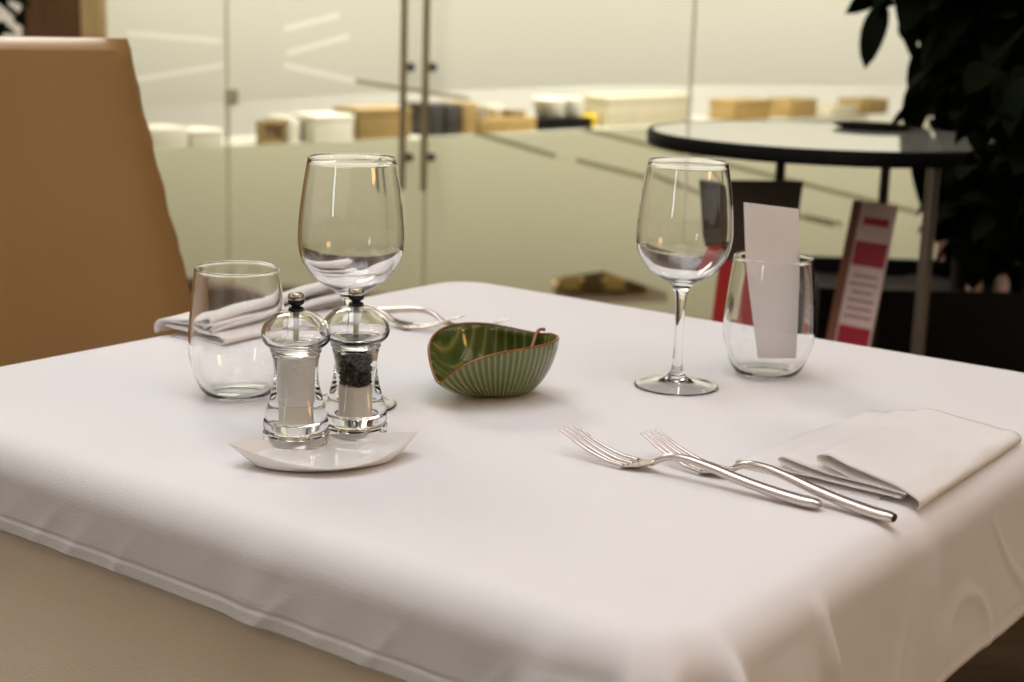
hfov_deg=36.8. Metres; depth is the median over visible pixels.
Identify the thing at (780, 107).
storage box
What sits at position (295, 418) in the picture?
salt mill
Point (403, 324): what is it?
fork
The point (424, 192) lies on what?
door frame
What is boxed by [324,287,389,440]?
pepper mill
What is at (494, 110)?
bowl
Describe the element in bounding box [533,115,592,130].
case
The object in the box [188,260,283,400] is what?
tumbler
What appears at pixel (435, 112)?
storage box
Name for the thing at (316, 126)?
storage box
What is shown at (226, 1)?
door frame
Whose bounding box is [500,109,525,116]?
box
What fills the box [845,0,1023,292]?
potted plant
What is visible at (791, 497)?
fork
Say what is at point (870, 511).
fork
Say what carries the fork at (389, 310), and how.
on the tablecloth
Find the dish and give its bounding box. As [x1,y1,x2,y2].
[228,431,417,471]
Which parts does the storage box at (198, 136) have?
lid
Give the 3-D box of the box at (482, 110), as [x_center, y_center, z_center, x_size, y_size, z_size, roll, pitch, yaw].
[-0.185,-1.161,7.788,0.120,0.064,0.077,14,17,43]
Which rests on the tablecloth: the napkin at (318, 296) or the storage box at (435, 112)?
the napkin at (318, 296)
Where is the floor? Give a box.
[187,277,1023,681]
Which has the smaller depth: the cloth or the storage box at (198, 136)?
the cloth
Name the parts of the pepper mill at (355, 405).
knob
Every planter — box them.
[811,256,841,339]
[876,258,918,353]
[924,260,1023,372]
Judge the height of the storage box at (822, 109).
0.064 m
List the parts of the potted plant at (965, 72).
stem, stem, stem, stem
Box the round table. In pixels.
[647,120,1001,355]
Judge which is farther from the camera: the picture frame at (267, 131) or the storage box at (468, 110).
the storage box at (468, 110)
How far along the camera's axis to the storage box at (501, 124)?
7.86 m
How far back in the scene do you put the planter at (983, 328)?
2.99 m
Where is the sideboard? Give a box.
[224,115,867,145]
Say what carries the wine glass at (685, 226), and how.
on the tablecloth
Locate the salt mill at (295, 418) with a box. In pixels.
[261,292,330,449]
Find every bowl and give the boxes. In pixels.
[427,322,559,397]
[488,105,502,116]
[532,97,564,117]
[562,97,583,116]
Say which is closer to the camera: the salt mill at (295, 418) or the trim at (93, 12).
the salt mill at (295, 418)
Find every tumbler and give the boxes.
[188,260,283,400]
[723,251,815,379]
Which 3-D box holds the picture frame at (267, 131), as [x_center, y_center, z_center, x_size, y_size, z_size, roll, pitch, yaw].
[-1.075,-0.928,6.854,0.030,0.105,0.136,14,17,43]
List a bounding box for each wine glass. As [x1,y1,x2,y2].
[298,153,404,411]
[634,157,733,395]
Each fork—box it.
[323,307,463,329]
[377,307,510,326]
[559,424,821,508]
[640,429,896,522]
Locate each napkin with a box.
[154,282,371,339]
[734,408,1020,509]
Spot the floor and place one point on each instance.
(1003, 660)
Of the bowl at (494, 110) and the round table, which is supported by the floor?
the round table
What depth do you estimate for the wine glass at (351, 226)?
1.14 m
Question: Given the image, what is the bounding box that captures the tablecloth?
[0,282,1023,681]
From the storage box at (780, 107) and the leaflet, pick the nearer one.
the leaflet
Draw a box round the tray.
[833,121,912,130]
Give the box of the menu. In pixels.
[826,200,897,346]
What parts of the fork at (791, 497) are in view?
handle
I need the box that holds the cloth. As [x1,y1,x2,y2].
[0,531,403,681]
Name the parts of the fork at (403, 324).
handle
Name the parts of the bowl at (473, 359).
stem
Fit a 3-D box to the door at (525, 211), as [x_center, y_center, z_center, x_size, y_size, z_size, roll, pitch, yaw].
[0.153,-1.282,5.199,0.932,2.388,0.102,5,13,15]
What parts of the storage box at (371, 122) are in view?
lid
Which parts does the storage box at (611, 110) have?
lid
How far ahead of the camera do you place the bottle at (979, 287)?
3.02 m
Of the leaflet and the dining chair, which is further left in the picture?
the dining chair
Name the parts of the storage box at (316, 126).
lid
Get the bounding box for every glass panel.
[106,0,226,276]
[685,0,947,319]
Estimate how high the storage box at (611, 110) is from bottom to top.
0.171 m
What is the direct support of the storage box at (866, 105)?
on the sideboard
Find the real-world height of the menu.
0.363 m
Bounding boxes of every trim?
[21,0,80,36]
[80,0,106,37]
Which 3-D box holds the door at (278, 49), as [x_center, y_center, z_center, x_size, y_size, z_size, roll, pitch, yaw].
[-0.670,-1.355,5.415,0.764,2.388,0.102,5,13,15]
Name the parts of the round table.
leg, leg, leg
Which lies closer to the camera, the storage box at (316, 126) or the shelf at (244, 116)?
the storage box at (316, 126)
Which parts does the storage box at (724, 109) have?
lid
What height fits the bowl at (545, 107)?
0.100 m
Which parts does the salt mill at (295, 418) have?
knob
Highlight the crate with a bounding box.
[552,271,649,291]
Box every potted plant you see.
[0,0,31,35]
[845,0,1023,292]
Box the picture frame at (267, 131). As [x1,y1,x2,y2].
[256,120,284,144]
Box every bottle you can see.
[581,110,596,127]
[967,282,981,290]
[994,273,1008,291]
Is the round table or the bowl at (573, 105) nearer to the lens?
the round table
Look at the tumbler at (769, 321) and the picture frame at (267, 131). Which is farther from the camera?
the picture frame at (267, 131)
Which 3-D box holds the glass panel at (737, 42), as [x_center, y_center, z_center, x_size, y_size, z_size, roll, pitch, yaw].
[1.043,-1.212,5.010,0.896,2.388,0.017,5,13,15]
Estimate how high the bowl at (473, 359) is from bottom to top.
0.051 m
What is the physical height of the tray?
0.006 m
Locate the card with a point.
(771, 232)
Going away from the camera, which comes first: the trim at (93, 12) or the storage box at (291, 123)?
the trim at (93, 12)
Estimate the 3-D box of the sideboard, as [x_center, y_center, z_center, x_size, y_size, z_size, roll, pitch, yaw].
[-0.002,-0.923,8.213,0.460,0.420,6.200,14,17,43]
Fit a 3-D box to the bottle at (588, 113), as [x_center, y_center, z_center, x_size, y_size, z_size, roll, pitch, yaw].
[0.418,-1.213,8.399,0.090,0.093,0.090,2,12,0]
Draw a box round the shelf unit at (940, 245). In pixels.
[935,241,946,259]
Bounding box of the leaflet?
[712,180,802,322]
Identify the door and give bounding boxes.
[228,0,422,292]
[420,0,693,314]
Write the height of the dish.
0.017 m
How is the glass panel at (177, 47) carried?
attached to the trim
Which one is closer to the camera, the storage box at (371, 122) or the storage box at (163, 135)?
the storage box at (163, 135)
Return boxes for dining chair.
[0,36,190,366]
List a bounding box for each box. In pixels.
[148,124,187,147]
[187,126,224,146]
[264,115,298,143]
[289,112,354,142]
[294,116,301,141]
[333,105,411,139]
[407,102,442,136]
[430,102,459,135]
[440,101,476,134]
[477,105,488,118]
[477,116,536,133]
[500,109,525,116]
[583,92,691,127]
[709,98,770,120]
[768,97,817,118]
[816,104,857,115]
[838,97,888,114]
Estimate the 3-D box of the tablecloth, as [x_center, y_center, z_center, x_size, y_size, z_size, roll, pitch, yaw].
[0.022,0.103,1.284,0.876,0.126,0.854,11,15,36]
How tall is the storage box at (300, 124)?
0.118 m
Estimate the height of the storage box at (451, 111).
0.155 m
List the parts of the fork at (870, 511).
handle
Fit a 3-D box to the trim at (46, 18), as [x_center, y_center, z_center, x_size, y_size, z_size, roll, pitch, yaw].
[-1.710,-1.706,5.736,0.270,2.900,0.060,5,13,15]
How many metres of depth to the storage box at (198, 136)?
6.59 m
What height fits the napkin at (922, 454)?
0.024 m
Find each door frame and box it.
[225,0,237,260]
[421,191,425,286]
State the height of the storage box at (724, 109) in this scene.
0.124 m
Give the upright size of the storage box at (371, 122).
0.147 m
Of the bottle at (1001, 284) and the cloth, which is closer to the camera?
the cloth
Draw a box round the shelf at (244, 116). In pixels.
[0,0,933,136]
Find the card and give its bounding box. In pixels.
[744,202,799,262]
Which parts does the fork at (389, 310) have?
handle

